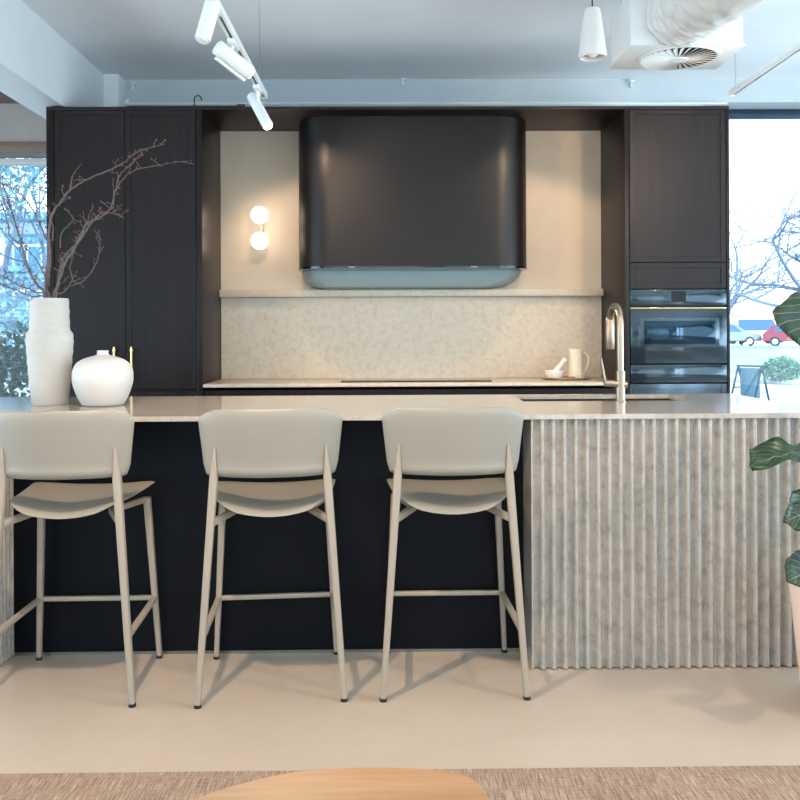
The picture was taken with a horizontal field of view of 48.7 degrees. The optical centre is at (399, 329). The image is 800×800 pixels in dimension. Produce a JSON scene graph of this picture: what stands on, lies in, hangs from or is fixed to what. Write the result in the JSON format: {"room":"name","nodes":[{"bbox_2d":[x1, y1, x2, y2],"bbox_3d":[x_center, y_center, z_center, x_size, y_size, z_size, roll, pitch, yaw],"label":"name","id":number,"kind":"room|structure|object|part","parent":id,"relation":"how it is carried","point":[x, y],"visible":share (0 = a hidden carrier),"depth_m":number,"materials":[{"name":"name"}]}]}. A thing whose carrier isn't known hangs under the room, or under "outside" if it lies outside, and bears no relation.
{"room":"store","nodes":[
{"label":"store","id":0,"kind":"room"},
{"bbox_2d":[0,92,19,103],"bbox_3d":[-3.731,-1.745,1.465,2.990,0.288,10.220,0,0,-1],"label":"ceiling","id":1,"kind":"structure","parent":0,"point":[4,99],"depth_m":6.18,"materials":[{"name":"white paint"}]},
{"bbox_2d":[0,104,45,141],"bbox_3d":[-3.809,-1.462,6.415,2.950,0.277,0.320,0,0,-1],"label":"wall","id":2,"kind":"structure","parent":0,"point":[18,123],"depth_m":6.27,"materials":[{"name":"white paint"}]},
{"bbox_2d":[0,142,45,157],"bbox_3d":[-3.807,-1.285,6.330,2.950,0.077,0.210,0,0,-1],"label":"box","id":3,"kind":"object","parent":2,"relation":"attached to","point":[7,149],"depth_m":6.24,"materials":[{"name":"grey"}]},
{"bbox_2d":[0,651,799,773],"bbox_3d":[0.088,1.284,1.511,10.600,0.120,10.220,0,0,-1],"label":"floor","id":4,"kind":"structure","parent":0,"point":[467,709],"depth_m":2.81,"materials":[{"name":"beige concrete"}]},
{"bbox_2d":[0,410,162,707],"bbox_3d":[-1.119,0.745,3.076,0.500,0.969,0.490,0,0,-2],"label":"bar stool","id":5,"kind":"object","parent":4,"relation":"on","point":[86,444],"visible":1,"depth_m":2.89,"materials":[{"name":"beige plastic"}]},
{"bbox_3d":[-1.324,0.802,2.884,0.084,0.835,0.035,0,0,-21],"label":"leg","id":6,"kind":"part","parent":5,"relation":"part of","materials":[{"name":"beige metal"}]},
{"bbox_3d":[-1.280,0.630,3.065,0.090,0.039,0.359,0,0,-2],"label":"seat rail","id":7,"kind":"part","parent":5,"relation":"part of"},
{"bbox_3d":[-1.329,0.918,3.275,0.031,0.603,0.087,0,0,-29],"label":"leg","id":8,"kind":"part","parent":5,"relation":"part of","materials":[{"name":"beige metal"}]},
{"bbox_3d":[-1.115,0.373,2.881,0.476,0.226,0.099,0,0,-2],"label":"backrest","id":9,"kind":"part","parent":5,"relation":"part of","materials":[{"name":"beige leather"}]},
{"bbox_3d":[-1.121,0.589,3.107,0.443,0.063,0.427,0,0,-2],"label":"seat","id":10,"kind":"part","parent":5,"relation":"part of","materials":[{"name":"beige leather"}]},
{"bbox_3d":[-0.903,0.800,2.897,0.084,0.835,0.035,0,0,18],"label":"leg","id":11,"kind":"part","parent":5,"relation":"part of","materials":[{"name":"beige metal"}]},
{"bbox_3d":[-0.959,0.628,3.075,0.090,0.039,0.359,0,0,-2],"label":"seat rail","id":12,"kind":"part","parent":5,"relation":"part of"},
{"bbox_3d":[-0.920,0.916,3.287,0.031,0.603,0.087,0,0,25],"label":"leg","id":13,"kind":"part","parent":5,"relation":"part of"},
{"bbox_2d":[46,107,220,396],"bbox_3d":[-1.666,-0.058,5.618,0.936,2.581,0.638,0,0,-1],"label":"pantry cabinet","id":14,"kind":"object","parent":4,"relation":"on","point":[151,299],"visible":0.44,"depth_m":5.34,"materials":[{"name":"brown wood"}]},
{"bbox_3d":[-1.868,0.749,5.349,0.420,0.758,0.022,0,0,-1],"label":"door","id":15,"kind":"part","parent":14,"relation":"part of","materials":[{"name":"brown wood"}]},
{"bbox_3d":[-1.873,-0.484,5.349,0.420,1.685,0.022,0,0,-1],"label":"door","id":16,"kind":"part","parent":14,"relation":"part of","materials":[{"name":"brown wood"}]},
{"bbox_3d":[-1.614,0.210,5.320,0.019,0.219,0.042,0,0,-1],"label":"handle","id":17,"kind":"part","parent":14,"relation":"part of","materials":[{"name":"gold metal"}]},
{"bbox_3d":[-1.448,-0.486,5.354,0.423,1.685,0.022,0,0,-1],"label":"door","id":18,"kind":"part","parent":14,"relation":"part of","materials":[{"name":"brown wood"}]},
{"bbox_3d":[-1.442,0.747,5.354,0.423,0.758,0.022,0,0,-1],"label":"door","id":19,"kind":"part","parent":14,"relation":"part of","materials":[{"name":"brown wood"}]},
{"bbox_2d":[194,408,347,708],"bbox_3d":[-0.443,0.742,3.094,0.500,0.969,0.490,0,0,-6],"label":"bar stool","id":20,"kind":"object","parent":4,"relation":"on","point":[275,443],"visible":1,"depth_m":2.90,"materials":[{"name":"beige plastic"}]},
{"bbox_3d":[-0.633,0.799,2.889,0.084,0.835,0.035,0,0,-25],"label":"leg","id":21,"kind":"part","parent":20,"relation":"part of","materials":[{"name":"beige metal"}]},
{"bbox_3d":[-0.665,0.915,3.278,0.031,0.603,0.087,0,0,-33],"label":"leg","id":22,"kind":"part","parent":20,"relation":"part of","materials":[{"name":"beige metal"}]},
{"bbox_3d":[-0.602,0.627,3.072,0.090,0.039,0.359,0,0,-6],"label":"seat rail","id":23,"kind":"part","parent":20,"relation":"part of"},
{"bbox_3d":[-0.425,0.370,2.900,0.476,0.226,0.099,0,0,-6],"label":"backrest","id":24,"kind":"part","parent":20,"relation":"part of","materials":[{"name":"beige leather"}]},
{"bbox_3d":[-0.446,0.586,3.125,0.443,0.063,0.427,0,0,-6],"label":"seat","id":25,"kind":"part","parent":20,"relation":"part of","materials":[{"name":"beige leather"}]},
{"bbox_3d":[-0.282,0.625,3.104,0.090,0.039,0.359,0,0,-6],"label":"seat rail","id":26,"kind":"part","parent":20,"relation":"part of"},
{"bbox_3d":[-0.259,0.913,3.318,0.031,0.603,0.087,0,0,21],"label":"leg","id":27,"kind":"part","parent":20,"relation":"part of","materials":[{"name":"beige metal"}]},
{"bbox_3d":[-0.215,0.797,2.930,0.076,0.835,0.052,0,0,-6],"label":"leg","id":28,"kind":"part","parent":20,"relation":"part of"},
{"bbox_2d":[0,418,799,668],"bbox_3d":[-0.240,0.775,3.648,3.600,0.901,0.966,0,0,-1],"label":"kitchen island","id":29,"kind":"object","parent":4,"relation":"on","point":[643,543],"visible":0.74,"depth_m":3.35,"materials":[{"name":"grey stone"}]},
{"bbox_3d":[-1.472,0.779,3.248,0.023,0.897,0.194,0,0,-1],"label":"fluted panel","id":30,"kind":"part","parent":29,"relation":"part of","materials":[{"name":"grey stone"}]},
{"bbox_3d":[-0.232,0.769,3.370,3.590,0.889,0.020,0,0,-1],"label":"recessed panel","id":31,"kind":"part","parent":29,"relation":"part of","materials":[{"name":"blue laminate"}]},
{"bbox_2d":[0,393,799,421],"bbox_3d":[-0.240,0.315,3.648,3.604,0.018,0.978,0,0,-1],"label":"island countertop","id":32,"kind":"structure","parent":29,"relation":"on","point":[688,405],"depth_m":3.56,"materials":[{"name":"stone"}]},
{"bbox_2d":[25,298,73,405],"bbox_3d":[-1.467,0.090,3.703,0.189,0.443,0.189,0,0,-23],"label":"vase","id":33,"kind":"object","parent":32,"relation":"on","point":[49,341],"visible":1,"depth_m":3.63,"materials":[{"name":"white ceramic"}]},
{"bbox_2d":[0,139,193,300],"bbox_3d":[-1.335,-0.328,3.685,0.913,0.963,0.252,0,0,-1],"label":"bare branches","id":34,"kind":"object","parent":33,"relation":"in","point":[46,294],"visible":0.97,"depth_m":3.71,"materials":[{"name":"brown plant"}]},
{"bbox_2d":[72,350,133,406],"bbox_3d":[-1.224,0.197,3.641,0.242,0.226,0.242,0,0,-1],"label":"round vase","id":35,"kind":"object","parent":32,"relation":"on","point":[102,379],"visible":1,"depth_m":3.55,"materials":[{"name":"white ceramic"}]},
{"bbox_2d":[520,398,676,400],"bbox_3d":[0.884,0.430,3.921,0.754,0.221,0.380,0,0,-1],"label":"undermount sink","id":36,"kind":"object","parent":32,"relation":"in","point":[640,399],"visible":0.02,"depth_m":4.10,"materials":[{"name":"metal"}]},
{"bbox_2d":[600,303,627,402],"bbox_3d":[0.889,0.092,3.769,0.112,0.416,0.214,0,0,-1],"label":"tap","id":37,"kind":"object","parent":32,"relation":"on","point":[620,384],"visible":1,"depth_m":3.68,"materials":[{"name":"silver metal"}]},
{"bbox_3d":[0.847,0.167,3.685,0.026,0.106,0.020,0,0,-1],"label":"lever","id":38,"kind":"part","parent":37,"relation":"part of","materials":[{"name":"silver metal"}]},
{"bbox_3d":[0.917,0.029,3.771,0.028,0.289,0.198,0,0,-1],"label":"spout","id":39,"kind":"part","parent":37,"relation":"part of","materials":[{"name":"silver metal"}]},
{"bbox_3d":[1.019,0.767,3.192,1.093,0.897,0.023,0,0,-1],"label":"fluted panel","id":40,"kind":"part","parent":29,"relation":"part of","materials":[{"name":"grey stone"}]},
{"bbox_2d":[0,765,799,799],"bbox_3d":[0.087,1.217,1.496,6.600,0.012,1.890,0,0,-1],"label":"woven rug","id":41,"kind":"object","parent":4,"relation":"on","point":[693,782],"visible":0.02,"depth_m":2.36,"materials":[{"name":"beige carpet"}]},
{"bbox_2d":[194,768,487,799],"bbox_3d":[-0.291,1.019,1.345,0.902,0.386,0.640,0,0,-1],"label":"coffee table","id":42,"kind":"object","parent":41,"relation":"on","point":[340,783],"visible":1,"depth_m":1.60,"materials":[{"name":"brown wood"}]},
{"bbox_2d":[204,386,615,395],"bbox_3d":[0.086,0.793,5.669,2.558,0.863,0.576,0,0,-1],"label":"base cabinet","id":43,"kind":"object","parent":4,"relation":"on","point":[429,390],"visible":0.16,"depth_m":5.39,"materials":[{"name":"black laminate"}]},
{"bbox_3d":[-0.871,0.477,5.382,0.636,0.223,0.025,0,0,-1],"label":"drawer","id":44,"kind":"part","parent":43,"relation":"part of","materials":[{"name":"brown wood"}]},
{"bbox_3d":[-0.231,0.474,5.390,0.636,0.223,0.025,0,0,-1],"label":"drawer","id":45,"kind":"part","parent":43,"relation":"part of","materials":[{"name":"brown wood"}]},
{"bbox_2d":[203,377,607,387],"bbox_3d":[0.085,0.333,5.659,2.558,0.020,0.596,0,0,-1],"label":"countertop","id":46,"kind":"structure","parent":43,"relation":"on","point":[507,381],"depth_m":5.38,"materials":[{"name":"beige stone"}]},
{"bbox_2d":[341,378,491,381],"bbox_3d":[0.101,0.319,5.652,0.940,0.006,0.360,0,0,-1],"label":"induction cooktop","id":47,"kind":"object","parent":46,"relation":"in","point":[344,379],"visible":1,"depth_m":5.57,"materials":[{"name":"black glass"}]},
{"bbox_2d":[540,376,591,379],"bbox_3d":[1.063,0.309,5.673,0.334,0.015,0.213,0,0,-1],"label":"serving tray","id":48,"kind":"object","parent":46,"relation":"on","point":[545,377],"visible":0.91,"depth_m":5.60,"materials":[{"name":"brown wood"}]},
{"bbox_2d":[545,370,563,377],"bbox_3d":[0.989,0.284,5.662,0.128,0.052,0.128,0,0,-1],"label":"mortar","id":49,"kind":"object","parent":48,"relation":"on","point":[549,373],"visible":0.85,"depth_m":5.62,"materials":[{"name":"white ceramic"}]},
{"bbox_2d":[553,358,566,370],"bbox_3d":[1.020,0.235,5.663,0.097,0.114,0.038,0,0,-1],"label":"pestle","id":50,"kind":"object","parent":49,"relation":"in","point":[558,367],"visible":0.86,"depth_m":5.65,"materials":[{"name":"white stone"}]},
{"bbox_2d":[567,348,589,377],"bbox_3d":[1.139,0.213,5.679,0.126,0.192,0.108,0,0,35],"label":"ceramic jug","id":51,"kind":"object","parent":48,"relation":"on","point":[575,365],"visible":0.85,"depth_m":5.65,"materials":[{"name":"white ceramic"}]},
{"bbox_3d":[1.195,0.213,5.685,0.048,0.147,0.013,0,0,-1],"label":"handle","id":52,"kind":"part","parent":51,"relation":"part of","materials":[{"name":"white ceramic"}]},
{"bbox_3d":[0.408,0.471,5.398,0.636,0.223,0.025,0,0,-1],"label":"drawer","id":53,"kind":"part","parent":43,"relation":"part of","materials":[{"name":"brown wood"}]},
{"bbox_3d":[1.048,0.468,5.405,0.636,0.223,0.025,0,0,-1],"label":"drawer","id":54,"kind":"part","parent":43,"relation":"part of","materials":[{"name":"brown wood"}]},
{"bbox_2d":[379,407,530,702],"bbox_3d":[0.176,0.739,3.122,0.500,0.969,0.490,0,0,-1],"label":"bar stool","id":55,"kind":"object","parent":4,"relation":"on","point":[485,440],"visible":1,"depth_m":2.92,"materials":[{"name":"beige plastic"}]},
{"bbox_3d":[-0.032,0.912,3.322,0.031,0.603,0.087,0,0,-28],"label":"leg","id":56,"kind":"part","parent":55,"relation":"part of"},
{"bbox_3d":[-0.030,0.796,2.931,0.076,0.835,0.052,0,0,-1],"label":"leg","id":57,"kind":"part","parent":55,"relation":"part of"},
{"bbox_3d":[0.015,0.624,3.112,0.090,0.039,0.359,0,0,-1],"label":"seat rail","id":58,"kind":"part","parent":55,"relation":"part of","materials":[{"name":"beige metal"}]},
{"bbox_3d":[0.175,0.583,3.153,0.443,0.063,0.427,0,0,-1],"label":"seat","id":59,"kind":"part","parent":55,"relation":"part of","materials":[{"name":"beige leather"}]},
{"bbox_3d":[0.178,0.367,2.926,0.476,0.226,0.099,0,0,-1],"label":"backrest","id":60,"kind":"part","parent":55,"relation":"part of","materials":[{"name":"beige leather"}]},
{"bbox_3d":[0.336,0.623,3.119,0.090,0.039,0.359,0,0,-1],"label":"seat rail","id":61,"kind":"part","parent":55,"relation":"part of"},
{"bbox_3d":[0.377,0.911,3.331,0.031,0.603,0.087,0,0,26],"label":"leg","id":62,"kind":"part","parent":55,"relation":"part of","materials":[{"name":"beige metal"}]},
{"bbox_3d":[0.391,0.794,2.940,0.084,0.835,0.035,0,0,18],"label":"leg","id":63,"kind":"part","parent":55,"relation":"part of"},
{"bbox_2d":[601,106,729,393],"bbox_3d":[1.685,-0.073,5.677,0.643,2.581,0.600,0,0,-1],"label":"tall cabinet","id":64,"kind":"object","parent":4,"relation":"on","point":[665,169],"depth_m":5.39,"materials":[{"name":"brown wood"}]},
{"bbox_2d":[127,104,244,106],"bbox_3d":[-1.300,-1.360,5.370,0.714,0.017,0.030,0,0,-1],"label":"cable","id":65,"kind":"object","parent":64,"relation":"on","point":[238,105],"visible":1,"depth_m":5.36,"materials":[{"name":"rubber"}]},
{"bbox_2d":[202,106,623,130],"bbox_3d":[0.077,-1.348,5.654,2.560,0.018,0.586,0,0,-1],"label":"panel","id":66,"kind":"object","parent":64,"relation":"attached to","point":[537,118],"visible":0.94,"depth_m":5.48,"materials":[{"name":"brown wood"}]},
{"bbox_3d":[1.691,-0.878,5.392,0.587,0.929,0.022,0,0,-1],"label":"door","id":67,"kind":"part","parent":64,"relation":"part of","materials":[{"name":"brown wood"}]},
{"bbox_2d":[629,289,726,363],"bbox_3d":[1.692,-0.021,5.626,0.587,0.451,0.509,0,0,-1],"label":"oven","id":68,"kind":"object","parent":64,"relation":"in","point":[667,326],"visible":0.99,"depth_m":5.37,"materials":[{"name":"glass"}]},
{"bbox_3d":[1.694,-0.197,5.391,0.587,0.098,0.024,0,0,-1],"label":"control panel","id":69,"kind":"part","parent":68,"relation":"part of","materials":[{"name":"glass"}]},
{"bbox_3d":[1.694,-0.134,5.380,0.587,0.007,0.005,0,0,-1],"label":"trim","id":70,"kind":"part","parent":68,"relation":"part of","materials":[{"name":"gold metal"}]},
{"bbox_3d":[1.693,0.264,5.629,0.587,0.112,0.504,0,0,-1],"label":"warming drawer","id":71,"kind":"part","parent":64,"relation":"part of","materials":[{"name":"black glass"}]},
{"bbox_3d":[1.697,0.522,5.392,0.587,0.389,0.022,0,0,-1],"label":"drawer","id":72,"kind":"part","parent":64,"relation":"part of","materials":[{"name":"wood"}]},
{"bbox_2d":[789,583,799,678],"bbox_3d":[1.463,1.003,2.818,0.414,0.430,0.414,0,0,-1],"label":"plant pot","id":73,"kind":"object","parent":4,"relation":"on","point":[794,590],"visible":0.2,"depth_m":2.83,"materials":[{"name":"ceramic"}]},
{"bbox_2d":[749,290,799,586],"bbox_3d":[1.418,0.224,2.821,0.740,1.252,0.548,0,0,-1],"label":"fiddle leaf fig","id":74,"kind":"object","parent":73,"relation":"on","point":[770,453],"visible":1,"depth_m":2.70,"materials":[{"name":"green plant"}]},
{"bbox_2d":[21,0,799,79],"bbox_3d":[1.568,-1.853,1.529,7.610,0.120,10.220,0,0,-1],"label":"ceiling","id":75,"kind":"structure","parent":0,"point":[130,39],"depth_m":5.39,"materials":[{"name":"paint"}]},
{"bbox_2d":[0,0,103,118],"bbox_3d":[-2.113,-1.566,1.250,0.238,0.417,9.750,0,0,-1],"label":"beam","id":76,"kind":"structure","parent":75,"relation":"attached to","point":[39,69],"depth_m":5.07,"materials":[{"name":"white paint"}]},
{"bbox_2d":[206,0,266,98],"bbox_3d":[-0.726,-1.526,3.026,0.036,0.510,3.668,0,0,-1],"label":"ceiling track","id":77,"kind":"object","parent":75,"relation":"hanging from","point":[224,21],"visible":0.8,"depth_m":3.96,"materials":[{"name":"white metal"}]},
{"bbox_2d":[195,0,220,44],"bbox_3d":[-0.736,-1.197,3.457,0.081,0.175,0.150,0,0,25],"label":"track spotlight","id":78,"kind":"object","parent":77,"relation":"attached to","point":[211,11],"visible":1,"depth_m":3.41,"materials":[{"name":"white metal"}]},
{"bbox_2d":[212,38,254,80],"bbox_3d":[-0.736,-1.190,3.903,0.101,0.163,0.196,0,0,39],"label":"track spotlight","id":79,"kind":"object","parent":77,"relation":"hanging from","point":[226,56],"visible":1,"depth_m":3.88,"materials":[{"name":"white metal"}]},
{"bbox_2d":[247,84,272,129],"bbox_3d":[-0.737,-1.157,4.650,0.106,0.228,0.183,0,0,-23],"label":"track spotlight","id":80,"kind":"object","parent":77,"relation":"hanging from","point":[253,98],"visible":1,"depth_m":4.62,"materials":[{"name":"white metal"}]},
{"bbox_2d":[578,0,606,61],"bbox_3d":[0.817,-1.472,3.760,0.120,0.630,0.120,0,0,-1],"label":"pendant lamp","id":81,"kind":"object","parent":75,"relation":"hanging from","point":[592,48],"visible":1,"depth_m":3.72,"materials":[{"name":"ceramic"}]},
{"bbox_3d":[0.819,-1.187,3.760,0.056,0.056,0.056,0,0,-1],"label":"bulb","id":82,"kind":"part","parent":81,"relation":"part of","materials":[{"name":"white glass"}]},
{"bbox_2d":[609,0,745,70],"bbox_3d":[1.393,-1.509,4.489,0.570,0.286,0.399,0,0,-1],"label":"air vent","id":83,"kind":"object","parent":75,"relation":"attached to","point":[633,45],"visible":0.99,"depth_m":4.39,"materials":[{"name":"white metal"}]},
{"bbox_3d":[1.393,-1.384,4.489,0.570,0.004,0.399,0,0,-1],"label":"plate","id":84,"kind":"part","parent":83,"relation":"part of","materials":[{"name":"white metal"}]},
{"bbox_2d":[647,0,766,46],"bbox_3d":[1.500,-1.527,3.504,0.360,0.354,1.652,0,0,-12],"label":"flexible duct","id":85,"kind":"object","parent":75,"relation":"hanging from","point":[680,23],"visible":1,"depth_m":4.01,"materials":[{"name":"white fabric"}]},
{"bbox_2d":[729,40,799,95],"bbox_3d":[1.842,-1.538,3.036,0.036,0.510,3.628,0,0,-1],"label":"ceiling track","id":86,"kind":"object","parent":75,"relation":"hanging from","point":[794,49],"visible":0.98,"depth_m":4.39,"materials":[{"name":"white metal"}]},
{"bbox_2d":[220,131,600,378],"bbox_3d":[-0.097,-0.060,5.989,4.050,2.570,0.060,0,0,-1],"label":"wall niche","id":87,"kind":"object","parent":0,"point":[258,168],"visible":0.07,"depth_m":5.97,"materials":[{"name":"paint"}]},
{"bbox_2d":[251,206,268,249],"bbox_3d":[-0.925,-0.677,5.869,0.116,0.287,0.134,0,0,34],"label":"wall lamp","id":88,"kind":"object","parent":87,"relation":"attached to","point":[259,214],"visible":1,"depth_m":5.82,"materials":[{"name":"glass"}]},
{"bbox_3d":[-0.931,-0.762,5.861,0.116,0.116,0.116,0,0,-1],"label":"globe","id":89,"kind":"part","parent":88,"relation":"part of","materials":[{"name":"white glass"}]},
{"bbox_3d":[-0.930,-0.591,5.861,0.116,0.116,0.116,0,0,-1],"label":"globe","id":90,"kind":"part","parent":88,"relation":"part of","materials":[{"name":"white"}]},
{"bbox_2d":[221,296,601,378],"bbox_3d":[0.080,0.050,5.949,2.556,0.544,0.020,0,0,-1],"label":"backsplash","id":91,"kind":"structure","parent":87,"relation":"attached to","point":[289,337],"depth_m":5.94,"materials":[{"name":"beige stone"}]},
{"bbox_2d":[219,289,602,297],"bbox_3d":[0.079,-0.246,5.920,2.556,0.047,0.078,0,0,-1],"label":"shelf","id":92,"kind":"object","parent":91,"relation":"on","point":[406,292],"visible":1,"depth_m":5.88,"materials":[{"name":"beige stone"}]},
{"bbox_2d":[299,116,526,288],"bbox_3d":[0.082,-0.806,5.735,1.481,1.061,0.444,0,0,-1],"label":"range hood","id":93,"kind":"object","parent":87,"relation":"attached to","point":[386,202],"visible":1,"depth_m":5.52,"materials":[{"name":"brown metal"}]},
{"bbox_2d":[125,79,702,106],"bbox_3d":[-0.079,-0.280,6.460,4.500,3.010,0.320,0,0,-1],"label":"wall","id":94,"kind":"structure","parent":0,"point":[413,90],"depth_m":6.30,"materials":[{"name":"white paint"}]},
{"bbox_2d":[0,159,45,165],"bbox_3d":[-3.803,-0.013,6.475,2.950,2.470,0.060,0,0,-1],"label":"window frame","id":95,"kind":"structure","parent":94,"relation":"in","point":[3,162],"depth_m":6.46,"materials":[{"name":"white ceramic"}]},
{"bbox_2d":[103,74,124,106],"bbox_3d":[-2.121,-1.495,6.201,0.340,0.559,0.151,0,0,-1],"label":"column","id":96,"kind":"structure","parent":94,"relation":"attached to","point":[114,84],"depth_m":6.13,"materials":[{"name":"white paint"}]},
{"bbox_2d":[130,82,135,89],"bbox_3d":[-1.890,-1.727,6.260,0.034,0.050,0.034,0,0,-1],"label":"wall bracket","id":97,"kind":"object","parent":94,"relation":"attached to","point":[131,83],"visible":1,"depth_m":6.26,"materials":[{"name":"white metal"}]},
{"bbox_2d":[124,98,727,105],"bbox_3d":[0.178,-1.622,6.292,4.318,0.069,0.028,0,0,-1],"label":"conduit","id":98,"kind":"object","parent":94,"relation":"attached to","point":[126,102],"visible":0.91,"depth_m":6.29,"materials":[{"name":"metal"}]},
{"bbox_2d":[729,110,799,119],"bbox_3d":[3.745,-0.222,6.565,3.150,2.820,0.060,0,0,-1],"label":"window frame","id":99,"kind":"structure","parent":94,"relation":"in","point":[733,114],"depth_m":6.52,"materials":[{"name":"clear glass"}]},
{"bbox_2d":[703,79,799,109],"bbox_3d":[3.740,-1.720,6.505,3.150,0.165,0.320,0,0,-1],"label":"wall","id":100,"kind":"structure","parent":0,"point":[764,94],"depth_m":6.33,"materials":[{"name":"white paint"}]},
{"label":"outside","id":101,"kind":"structure","parent":0,"visible":0},
{"bbox_2d":[4,340,799,405],"bbox_3d":[14.005,1.322,83.494,150.000,0.280,153.360,0,0,-1],"label":"ground","id":102,"kind":"structure","parent":101,"point":[788,394],"depth_m":17.95,"materials":[{"name":"grey concrete"}]},
{"bbox_2d":[0,321,29,396],"bbox_3d":[-3.207,0.596,7.566,1.170,1.368,0.876,0,0,-1],"label":"shrub","id":103,"kind":"object","parent":102,"relation":"on","point":[18,365],"visible":0.15,"depth_m":7.38,"materials":[{"name":"green plant"}]},
{"bbox_2d":[0,158,46,383],"bbox_3d":[-8.214,-2.074,19.976,6.723,8.429,10.228,0,0,-33],"label":"street tree","id":104,"kind":"object","parent":102,"relation":"on","point":[4,297],"visible":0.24,"depth_m":18.56,"materials":[{"name":"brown plant"}]},
{"bbox_2d":[730,323,761,345],"bbox_3d":[23.439,0.321,63.286,4.310,1.620,1.820,0,0,7],"label":"parked car","id":105,"kind":"object","parent":102,"relation":"on","point":[737,333],"visible":0.5,"depth_m":62.34,"materials":[{"name":"silver metal"}]},
{"bbox_2d":[731,365,769,399],"bbox_3d":[5.159,0.873,13.050,0.658,0.706,0.400,0,0,-43],"label":"sandwich board","id":106,"kind":"object","parent":102,"relation":"on","point":[749,386],"visible":0.74,"depth_m":13.05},
{"bbox_3d":[4.926,0.878,13.080,0.358,0.698,0.030,0,0,-43],"label":"leg","id":107,"kind":"part","parent":106,"relation":"part of","materials":[{"name":"metal"}]},
{"bbox_3d":[5.171,0.877,12.815,0.358,0.698,0.030,0,0,-43],"label":"leg","id":108,"kind":"part","parent":106,"relation":"part of","materials":[{"name":"metal"}]},
{"bbox_3d":[5.406,0.876,13.032,0.318,0.697,0.030,0,0,-43],"label":"leg","id":109,"kind":"part","parent":106,"relation":"part of","materials":[{"name":"metal"}]},
{"bbox_2d":[730,318,783,343],"bbox_3d":[28.741,0.057,71.349,4.810,2.100,1.820,0,0,-11],"label":"van","id":110,"kind":"object","parent":102,"relation":"on","point":[759,326],"visible":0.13,"depth_m":70.53,"materials":[{"name":"white paint"}]},
{"bbox_2d":[729,174,799,317],"bbox_3d":[9.320,-1.535,22.666,5.253,5.479,6.409,0,0,24],"label":"street tree","id":111,"kind":"object","parent":102,"relation":"on","point":[777,247],"visible":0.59,"depth_m":22.61,"materials":[{"name":"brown plant"}]},
{"bbox_2d":[730,232,799,312],"bbox_3d":[28.558,-3.442,71.061,7.599,9.210,8.336,0,0,37],"label":"street tree","id":112,"kind":"object","parent":102,"relation":"on","point":[749,274],"visible":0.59,"depth_m":71.54,"materials":[{"name":"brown plant"}]},
{"bbox_2d":[730,377,799,384],"bbox_3d":[8.702,1.155,19.385,0.300,0.100,4.498,0,0,-33],"label":"kerb","id":113,"kind":"object","parent":102,"relation":"on","point":[788,382],"visible":0.35,"depth_m":19.62,"materials":[{"name":"concrete"}]},
{"bbox_2d":[762,325,792,345],"bbox_3d":[27.169,0.364,60.833,4.010,1.500,1.820,0,0,27],"label":"parked car","id":114,"kind":"object","parent":102,"relation":"on","point":[775,335],"visible":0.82,"depth_m":60.61,"materials":[{"name":"red paint"}]},
{"bbox_2d":[761,354,799,382],"bbox_3d":[8.532,0.891,19.718,0.987,0.746,0.844,0,0,-1],"label":"bush","id":115,"kind":"object","parent":102,"relation":"on","point":[787,369],"visible":0.94,"depth_m":19.53,"materials":[{"name":"green plant"}]},
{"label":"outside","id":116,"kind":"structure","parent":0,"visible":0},
{"bbox_2d":[8,349,799,377],"bbox_3d":[14.512,1.190,41.177,150.000,0.038,34.000,0,0,-1],"label":"road","id":117,"kind":"structure","parent":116,"point":[737,356],"depth_m":40.06,"materials":[{"name":"grey asphalt"}]},
{"bbox_2d":[0,212,46,374],"bbox_3d":[-14.848,-0.959,28.524,15.600,4.500,9.200,0,0,-1],"label":"apartment building","id":118,"kind":"structure","parent":117,"relation":"on","point":[34,245],"depth_m":24.84,"materials":[{"name":"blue glass"}]},
{"bbox_3d":[-14.792,-0.779,23.964,15.000,0.580,0.040,0,0,-1],"label":"railing","id":119,"kind":"part","parent":118,"relation":"part of","materials":[{"name":"white metal"}]},
{"bbox_3d":[-14.798,-2.019,23.964,15.000,0.580,0.040,0,0,-1],"label":"railing","id":120,"kind":"part","parent":118,"relation":"part of","materials":[{"name":"metal"}]},
{"bbox_2d":[729,184,799,280],"bbox_3d":[15.700,-2.471,33.239,9.596,7.263,5.607,0,0,-44],"label":"street tree","id":121,"kind":"object","parent":117,"relation":"on","point":[796,258],"visible":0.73,"depth_m":32.59,"materials":[{"name":"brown plant"}]},
{"bbox_2d":[730,346,799,348],"bbox_3d":[14.360,1.115,53.876,150.000,0.190,1.000,0,0,-1],"label":"kerb","id":122,"kind":"object","parent":117,"relation":"on","point":[731,347],"depth_m":53.48,"materials":[{"name":"grey concrete"}]}
]}

